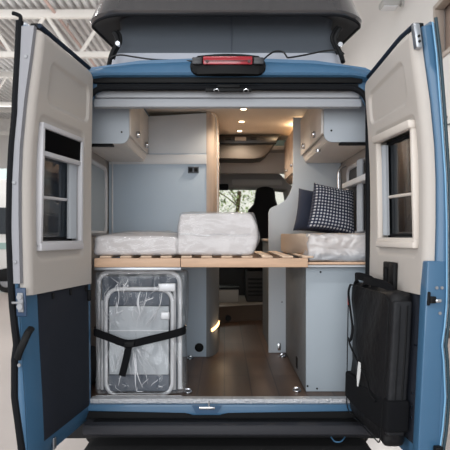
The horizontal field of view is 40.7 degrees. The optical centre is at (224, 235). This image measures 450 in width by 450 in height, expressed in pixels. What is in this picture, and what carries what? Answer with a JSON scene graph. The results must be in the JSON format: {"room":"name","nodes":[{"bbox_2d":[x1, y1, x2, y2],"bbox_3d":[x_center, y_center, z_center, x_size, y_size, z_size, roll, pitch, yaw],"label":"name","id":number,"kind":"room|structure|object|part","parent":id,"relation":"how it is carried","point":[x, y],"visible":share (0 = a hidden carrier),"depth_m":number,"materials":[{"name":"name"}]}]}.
{"room":"vehicle showroom","nodes":[
{"label":"vehicle showroom","id":0,"kind":"room"},
{"bbox_2d":[0,0,111,118],"bbox_3d":[-11.178,-6.625,11.430,29.645,0.350,44.000,0,0,0],"label":"ceiling","id":1,"kind":"structure","parent":0,"point":[81,29],"depth_m":19.16,"materials":[{"name":"grey metal"}]},
{"bbox_2d":[0,107,10,134],"bbox_3d":[-11.125,-5.665,29.930,28.750,1.330,0.180,0,0,0],"label":"roof truss","id":2,"kind":"object","parent":1,"relation":"attached to","point":[2,109],"visible":0.04,"depth_m":29.84,"materials":[{"name":"white metal"}]},
{"bbox_2d":[0,71,12,106],"bbox_3d":[-11.125,-5.665,23.430,28.750,1.330,0.180,0,0,0],"label":"roof truss","id":3,"kind":"object","parent":1,"relation":"attached to","point":[3,74],"visible":0.02,"depth_m":23.35,"materials":[{"name":"white metal"}]},
{"bbox_2d":[0,9,109,58],"bbox_3d":[-11.125,-5.665,17.030,28.750,1.330,0.180,0,0,0],"label":"roof truss","id":4,"kind":"object","parent":1,"relation":"attached to","point":[42,14],"visible":0.18,"depth_m":16.95,"materials":[{"name":"white metal"}]},
{"bbox_2d":[43,0,96,66],"bbox_3d":[-4.750,-6.325,13.380,0.086,0.240,39.900,0,0,0],"label":"pipe","id":5,"kind":"object","parent":1,"relation":"attached to","point":[45,1],"visible":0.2,"depth_m":18.32,"materials":[{"name":"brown metal"}]},
{"bbox_2d":[0,118,283,212],"bbox_3d":[-11.350,-2.700,33.530,29.300,8.400,0.200,0,0,0],"label":"wall","id":6,"kind":"structure","parent":0,"point":[4,123],"depth_m":33.43,"materials":[{"name":"beige paint"}]},
{"bbox_2d":[0,166,6,178],"bbox_3d":[-12.500,-1.675,33.359,3.400,4.350,0.139,0,0,0],"label":"window","id":7,"kind":"structure","parent":6,"relation":"in","point":[3,169],"depth_m":33.38,"materials":[{"name":"white glass"}]},
{"bbox_2d":[0,291,449,449],"bbox_3d":[-11.300,1.550,11.430,29.400,0.100,44.000,0,0,0],"label":"floor","id":8,"kind":"structure","parent":0,"point":[8,441],"depth_m":5.31,"materials":[{"name":"beige concrete"}]},
{"bbox_2d":[0,179,7,292],"bbox_3d":[-7.720,0.000,17.155,5.760,3.000,2.350,0,0,0],"label":"motorhome","id":9,"kind":"object","parent":8,"relation":"on","point":[3,261],"visible":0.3,"depth_m":16.03,"materials":[{"name":"white"}]},
{"bbox_2d":[6,0,449,449],"bbox_3d":[0.018,-0.200,5.780,2.040,3.400,6.299,0,0,0],"label":"camper van","id":10,"kind":"object","parent":8,"relation":"on","point":[276,61],"visible":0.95,"depth_m":3.33,"materials":[{"name":"blue paint"}]},
{"bbox_3d":[-0.881,0.471,2.661,0.085,0.148,0.060,0,0,0],"label":"grab handle","id":11,"kind":"part","parent":10,"relation":"part of","materials":[{"name":"black plastic"}]},
{"bbox_3d":[-0.891,-0.357,2.688,0.115,1.135,0.029,0,0,7],"label":"edge trim","id":12,"kind":"part","parent":10,"relation":"part of","materials":[{"name":"grey plastic"}]},
{"bbox_3d":[-0.853,0.038,3.060,0.095,2.007,0.765,0,0,7],"label":"door","id":13,"kind":"part","parent":10,"relation":"part of","materials":[{"name":"blue paint"}]},
{"bbox_3d":[-0.824,0.650,3.066,0.071,0.770,0.748,0,0,10],"label":"door frame","id":14,"kind":"part","parent":10,"relation":"part of","materials":[{"name":"blue paint"}]},
{"bbox_3d":[-0.798,-0.330,3.058,0.107,1.190,0.736,0,0,11],"label":"door trim","id":15,"kind":"part","parent":10,"relation":"part of","materials":[{"name":"grey plastic"}]},
{"bbox_2d":[45,129,80,160],"bbox_3d":[-0.821,-0.450,3.030,0.038,0.099,0.425,0,0,10],"label":"blind","id":16,"kind":"object","parent":10,"relation":"hanging from","point":[60,144],"depth_m":3.02,"materials":[{"name":"black fabric"}]},
{"bbox_2d":[67,164,76,237],"bbox_3d":[-0.805,-0.183,3.202,0.029,0.393,0.078,0,0,10],"label":"window curtain","id":17,"kind":"object","parent":10,"relation":"hanging from","point":[71,168],"depth_m":3.18,"materials":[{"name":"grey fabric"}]},
{"bbox_2d":[92,100,148,161],"bbox_3d":[-0.720,-0.740,4.186,0.334,0.371,0.919,0,0,0],"label":"locker","id":18,"kind":"object","parent":10,"relation":"attached to","point":[118,135],"visible":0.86,"depth_m":3.77,"materials":[{"name":"grey laminate"}]},
{"bbox_3d":[-0.737,-0.747,3.740,0.300,0.357,0.020,0,0,0],"label":"panel","id":19,"kind":"part","parent":18,"relation":"part of","materials":[{"name":"grey laminate"}]},
{"bbox_3d":[-0.590,-0.769,3.972,0.018,0.292,0.424,0,0,0],"label":"locker door","id":20,"kind":"part","parent":18,"relation":"part of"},
{"bbox_3d":[-0.590,-0.769,4.413,0.018,0.292,0.444,0,0,0],"label":"locker door","id":21,"kind":"part","parent":18,"relation":"part of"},
{"bbox_2d":[99,279,166,393],"bbox_3d":[-0.482,0.560,3.588,0.540,0.722,0.209,0,0,0],"label":"plastic cover","id":22,"kind":"object","parent":10,"relation":"on","point":[125,287],"visible":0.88,"depth_m":3.50,"materials":[{"name":"clear plastic"}]},
{"bbox_2d":[96,270,181,395],"bbox_3d":[-0.507,0.578,3.559,0.519,0.754,0.162,0,0,0],"label":"folding chair","id":23,"kind":"object","parent":10,"relation":"in","point":[107,281],"visible":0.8,"depth_m":3.62,"materials":[{"name":"white metal"}]},
{"bbox_2d":[94,325,185,376],"bbox_3d":[-0.499,0.663,3.545,0.549,0.283,0.176,0,0,0],"label":"strap","id":24,"kind":"object","parent":23,"relation":"attached to","point":[128,345],"visible":1,"depth_m":3.48,"materials":[{"name":"black fabric"}]},
{"bbox_2d":[104,283,175,393],"bbox_3d":[-0.496,0.611,3.554,0.423,0.670,0.048,0,0,0],"label":"folding chair","id":25,"kind":"object","parent":10,"relation":"on","point":[127,329],"visible":0.91,"depth_m":3.55,"materials":[{"name":"white"}]},
{"bbox_3d":[-0.501,0.611,3.552,0.349,0.399,0.022,0,0,0],"label":"panel","id":26,"kind":"part","parent":25,"relation":"part of","materials":[{"name":"plastic"}]},
{"bbox_2d":[109,111,218,356],"bbox_3d":[-0.464,-0.014,5.092,0.846,1.878,0.916,0,0,0],"label":"partition wall","id":27,"kind":"structure","parent":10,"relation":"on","point":[178,175],"depth_m":4.65,"materials":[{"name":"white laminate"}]},
{"bbox_3d":[-0.512,-0.587,4.645,0.749,0.075,0.010,0,0,0],"label":"pale rail","id":28,"kind":"part","parent":27,"relation":"part of","materials":[{"name":"white"}]},
{"bbox_3d":[-0.497,-0.786,4.648,0.719,0.308,0.004,0,0,0],"label":"panel","id":29,"kind":"part","parent":27,"relation":"part of","materials":[{"name":"white laminate"}]},
{"bbox_2d":[188,167,198,172],"bbox_3d":[-0.238,-0.505,4.644,0.083,0.050,0.012,0,0,0],"label":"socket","id":30,"kind":"object","parent":27,"relation":"attached to","point":[190,169],"depth_m":4.64,"materials":[{"name":"black plastic"}]},
{"bbox_3d":[0.018,0.931,3.449,1.550,0.026,0.062,0,0,0],"label":"tread plate","id":31,"kind":"part","parent":10,"relation":"part of","materials":[{"name":"grey metal"}]},
{"bbox_3d":[0.018,0.974,3.422,1.600,0.059,0.055,0,0,0],"label":"sill","id":32,"kind":"part","parent":10,"relation":"part of","materials":[{"name":"blue paint"}]},
{"bbox_2d":[219,184,228,189],"bbox_3d":[-0.071,-0.555,6.899,0.233,0.071,0.059,0,0,0],"label":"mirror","id":33,"kind":"object","parent":10,"relation":"attached to","point":[221,186],"depth_m":6.87,"materials":[{"name":"black plastic"}]},
{"bbox_3d":[0.009,-1.035,4.840,1.431,0.130,2.380,0,0,0],"label":"roof frame","id":34,"kind":"part","parent":10,"relation":"part of","materials":[{"name":"grey"}]},
{"bbox_2d":[225,315,230,320],"bbox_3d":[0.040,0.871,6.450,0.064,0.064,0.030,0,0,0],"label":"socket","id":35,"kind":"object","parent":10,"relation":"attached to","point":[227,317],"depth_m":6.44,"materials":[{"name":"black plastic"}]},
{"bbox_2d":[190,54,265,76],"bbox_3d":[0.019,-0.950,3.393,0.421,0.109,0.135,0,0,0],"label":"brake light","id":36,"kind":"object","parent":10,"relation":"attached to","point":[212,65],"depth_m":3.35,"materials":[{"name":"red plastic"}]},
{"bbox_3d":[0.022,-0.830,3.409,0.258,0.043,0.027,0,0,0],"label":"striker plate","id":37,"kind":"part","parent":10,"relation":"part of","materials":[{"name":"black plastic"}]},
{"bbox_2d":[219,285,239,301],"bbox_3d":[0.029,0.655,6.905,0.278,0.174,0.270,0,0,0],"label":"storage box","id":38,"kind":"object","parent":10,"relation":"on","point":[227,293],"visible":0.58,"depth_m":6.78,"materials":[{"name":"grey plastic"}]},
{"bbox_3d":[0.029,0.582,6.905,0.278,0.027,0.270,0,0,0],"label":"box lid","id":39,"kind":"part","parent":38,"relation":"part of","materials":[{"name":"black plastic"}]},
{"bbox_2d":[219,135,279,162],"bbox_3d":[0.150,-0.838,5.846,0.758,0.225,0.368,0,0,0],"label":"shelf","id":40,"kind":"object","parent":10,"relation":"attached to","point":[232,148],"visible":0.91,"depth_m":5.68,"materials":[{"name":"grey"}]},
{"bbox_2d":[219,135,279,143],"bbox_3d":[0.154,-0.900,5.671,0.730,0.090,0.018,0,0,0],"label":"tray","id":41,"kind":"object","parent":40,"relation":"on","point":[223,139],"depth_m":5.67,"materials":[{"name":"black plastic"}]},
{"bbox_2d":[244,187,276,301],"bbox_3d":[0.428,0.091,7.027,0.570,1.303,0.587,0,0,0],"label":"seat","id":42,"kind":"object","parent":10,"relation":"on","point":[265,199],"visible":0.33,"depth_m":6.81,"materials":[{"name":"black fabric"}]},
{"bbox_3d":[0.463,-0.140,6.863,0.500,0.840,0.259,0,0,0],"label":"backrest","id":43,"kind":"part","parent":42,"relation":"part of","materials":[{"name":"black fabric"}]},
{"bbox_3d":[0.018,-0.880,6.173,1.720,0.040,0.235,0,0,0],"label":"cab ceiling panel","id":44,"kind":"part","parent":10,"relation":"part of","materials":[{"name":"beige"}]},
{"bbox_2d":[284,130,292,184],"bbox_3d":[0.723,-0.699,5.330,0.350,0.427,0.900,0,0,0],"label":"locker","id":45,"kind":"object","parent":10,"relation":"attached to","point":[288,145],"visible":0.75,"depth_m":5.39,"materials":[{"name":"brown wood"}]},
{"bbox_3d":[0.575,-0.708,5.545,0.013,0.355,0.430,0,0,0],"label":"locker door","id":46,"kind":"part","parent":45,"relation":"part of","materials":[{"name":"brown wood"}]},
{"bbox_3d":[0.575,-0.708,5.110,0.013,0.355,0.420,0,0,0],"label":"locker door","id":47,"kind":"part","parent":45,"relation":"part of","materials":[{"name":"brown wood"}]},
{"bbox_2d":[262,117,340,352],"bbox_3d":[0.636,-0.007,5.310,0.574,1.865,1.040,0,0,0],"label":"divider","id":48,"kind":"object","parent":10,"relation":"on","point":[281,217],"visible":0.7,"depth_m":4.81,"materials":[{"name":"grey"}]},
{"bbox_2d":[286,257,364,390],"bbox_3d":[0.701,0.547,4.165,0.444,0.756,1.281,0,0,0],"label":"base cabinet","id":49,"kind":"object","parent":10,"relation":"on","point":[316,295],"visible":0.8,"depth_m":3.61,"materials":[{"name":"grey"}]},
{"bbox_2d":[94,251,364,269],"bbox_3d":[0.086,0.156,4.059,1.665,0.083,1.158,0,0,0],"label":"bed base","id":50,"kind":"object","parent":49,"relation":"on","point":[257,258],"visible":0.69,"depth_m":3.48,"materials":[{"name":"brown wood"}]},
{"bbox_2d":[94,232,177,254],"bbox_3d":[-0.514,0.038,4.071,0.508,0.151,1.138,0,0,0],"label":"mattress","id":51,"kind":"object","parent":50,"relation":"on","point":[129,243],"visible":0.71,"depth_m":3.52,"materials":[{"name":"grey fabric"}]},
{"bbox_3d":[-0.498,0.189,3.500,0.498,0.017,0.030,0,0,0],"label":"support rail","id":52,"kind":"part","parent":50,"relation":"part of","materials":[{"name":"silver metal"}]},
{"bbox_3d":[-0.500,0.153,3.494,0.493,0.052,0.028,0,0,0],"label":"rail","id":53,"kind":"part","parent":50,"relation":"part of","materials":[{"name":"brown wood"}]},
{"bbox_3d":[-0.134,0.153,4.624,1.226,0.052,0.028,0,0,0],"label":"rail","id":54,"kind":"part","parent":50,"relation":"part of","materials":[{"name":"brown wood"}]},
{"bbox_2d":[177,213,257,254],"bbox_3d":[-0.039,-0.019,3.898,0.498,0.265,0.793,0,0,0],"label":"mattress","id":55,"kind":"object","parent":50,"relation":"on","point":[206,233],"visible":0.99,"depth_m":3.52,"materials":[{"name":"grey fabric"}]},
{"bbox_3d":[0.114,0.153,3.494,0.730,0.052,0.028,0,0,0],"label":"rail","id":56,"kind":"part","parent":50,"relation":"part of","materials":[{"name":"brown wood"}]},
{"bbox_2d":[281,233,364,254],"bbox_3d":[0.676,0.064,4.141,0.498,0.169,1.298,0,0,0],"label":"mattress","id":57,"kind":"object","parent":50,"relation":"on","point":[313,243],"visible":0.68,"depth_m":3.53,"materials":[{"name":"beige fabric"}]},
{"bbox_2d":[293,188,338,232],"bbox_3d":[0.678,-0.181,4.549,0.361,0.356,0.160,0,0,-9],"label":"cushion","id":58,"kind":"object","parent":57,"relation":"on","point":[305,196],"visible":0.35,"depth_m":4.49,"materials":[{"name":"blue fabric"}]},
{"bbox_2d":[307,183,354,233],"bbox_3d":[0.738,-0.184,4.226,0.385,0.377,0.162,0,0,-15],"label":"cushion","id":59,"kind":"object","parent":57,"relation":"on","point":[332,209],"visible":0.99,"depth_m":4.17,"materials":[{"name":"fabric"}]},
{"bbox_3d":[0.494,0.556,4.217,0.018,0.738,1.178,0,0,0],"label":"panel","id":60,"kind":"part","parent":49,"relation":"part of","materials":[{"name":"grey"}]},
{"bbox_3d":[0.704,0.556,3.619,0.438,0.738,0.018,0,0,0],"label":"panel","id":61,"kind":"part","parent":49,"relation":"part of","materials":[{"name":"grey laminate"}]},
{"bbox_2d":[300,102,364,162],"bbox_3d":[0.750,-0.744,4.266,0.346,0.362,1.079,0,0,0],"label":"locker","id":62,"kind":"object","parent":10,"relation":"attached to","point":[326,135],"visible":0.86,"depth_m":3.83,"materials":[{"name":"grey laminate"}]},
{"bbox_3d":[0.608,-0.774,4.533,0.018,0.282,0.524,0,0,0],"label":"locker door","id":63,"kind":"part","parent":62,"relation":"part of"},
{"bbox_3d":[0.608,-0.774,4.012,0.018,0.282,0.503,0,0,0],"label":"locker door","id":64,"kind":"part","parent":62,"relation":"part of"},
{"bbox_3d":[0.767,-0.751,3.740,0.312,0.347,0.020,0,0,0],"label":"panel","id":65,"kind":"part","parent":62,"relation":"part of","materials":[{"name":"grey laminate"}]},
{"bbox_3d":[0.883,-0.360,4.015,0.070,0.038,0.730,0,0,0],"label":"curtain rail","id":66,"kind":"part","parent":10,"relation":"part of","materials":[{"name":"white"}]},
{"bbox_2d":[357,159,363,230],"bbox_3d":[0.888,-0.265,3.975,0.023,0.470,0.110,0,0,0],"label":"curtain","id":67,"kind":"object","parent":10,"relation":"hanging from","point":[360,163],"depth_m":3.94,"materials":[{"name":"grey fabric"}]},
{"bbox_2d":[381,145,389,234],"bbox_3d":[0.855,-0.242,3.222,0.036,0.476,0.033,0,0,-6],"label":"window curtain","id":68,"kind":"object","parent":10,"relation":"hanging from","point":[385,149],"depth_m":3.21,"materials":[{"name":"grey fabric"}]},
{"bbox_2d":[383,261,397,289],"bbox_3d":[0.831,0.220,3.058,0.030,0.180,0.150,0,0,-6],"label":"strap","id":69,"kind":"object","parent":10,"relation":"attached to","point":[389,268],"visible":0.5,"depth_m":3.01,"materials":[{"name":"black fabric"}]},
{"bbox_2d":[345,272,411,445],"bbox_3d":[0.759,0.591,3.092,0.169,0.792,0.652,0,0,-6],"label":"bag","id":70,"kind":"object","parent":69,"relation":"hanging from","point":[376,382],"visible":1,"depth_m":2.89,"materials":[{"name":"black fabric"}]},
{"bbox_3d":[0.745,0.240,3.243,0.050,0.090,0.274,0,0,-9],"label":"carry handle","id":71,"kind":"part","parent":70,"relation":"part of","materials":[{"name":"black fabric"}]},
{"bbox_3d":[0.767,0.247,3.064,0.054,0.075,0.351,0,0,-9],"label":"carry handle","id":72,"kind":"part","parent":70,"relation":"part of","materials":[{"name":"black fabric"}]},
{"bbox_3d":[0.842,-0.330,3.057,0.109,1.190,0.736,0,0,-7],"label":"door trim","id":73,"kind":"part","parent":10,"relation":"part of","materials":[{"name":"grey plastic"}]},
{"bbox_3d":[0.867,0.650,3.063,0.073,0.770,0.747,0,0,-6],"label":"door frame","id":74,"kind":"part","parent":10,"relation":"part of","materials":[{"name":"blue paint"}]},
{"bbox_3d":[0.902,0.038,3.056,0.122,2.007,0.765,0,0,-5],"label":"door","id":75,"kind":"part","parent":10,"relation":"part of","materials":[{"name":"blue paint"}]},
{"bbox_2d":[219,190,255,212],"bbox_3d":[0.191,0.086,10.829,1.506,2.827,1.212,0,0,0],"label":"tree","id":76,"kind":"object","parent":8,"relation":"on","point":[237,204],"visible":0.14,"depth_m":10.80,"materials":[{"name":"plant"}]},
{"bbox_2d":[291,0,449,326],"bbox_3d":[3.445,-2.700,17.680,0.250,8.400,31.500,0,0,0],"label":"wall","id":77,"kind":"structure","parent":0,"point":[378,31],"depth_m":12.75,"materials":[{"name":"beige paint"}]},
{"bbox_2d":[379,0,403,10],"bbox_3d":[3.110,-4.314,11.280,0.420,0.175,0.320,0,0,0],"label":"floodlight","id":78,"kind":"object","parent":77,"relation":"attached to","point":[385,5],"visible":1,"depth_m":11.18,"materials":[{"name":"grey"}]},
{"bbox_2d":[433,0,449,58],"bbox_3d":[3.395,-3.160,8.705,0.210,0.920,1.750,0,0,0],"label":"window","id":79,"kind":"structure","parent":77,"relation":"in","point":[438,8],"depth_m":9.51,"materials":[{"name":"beige"}]},
{"bbox_3d":[3.490,-3.160,8.705,0.020,0.920,1.750,0,0,0],"label":"pane","id":80,"kind":"part","parent":79,"relation":"part of","materials":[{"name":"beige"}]}
]}

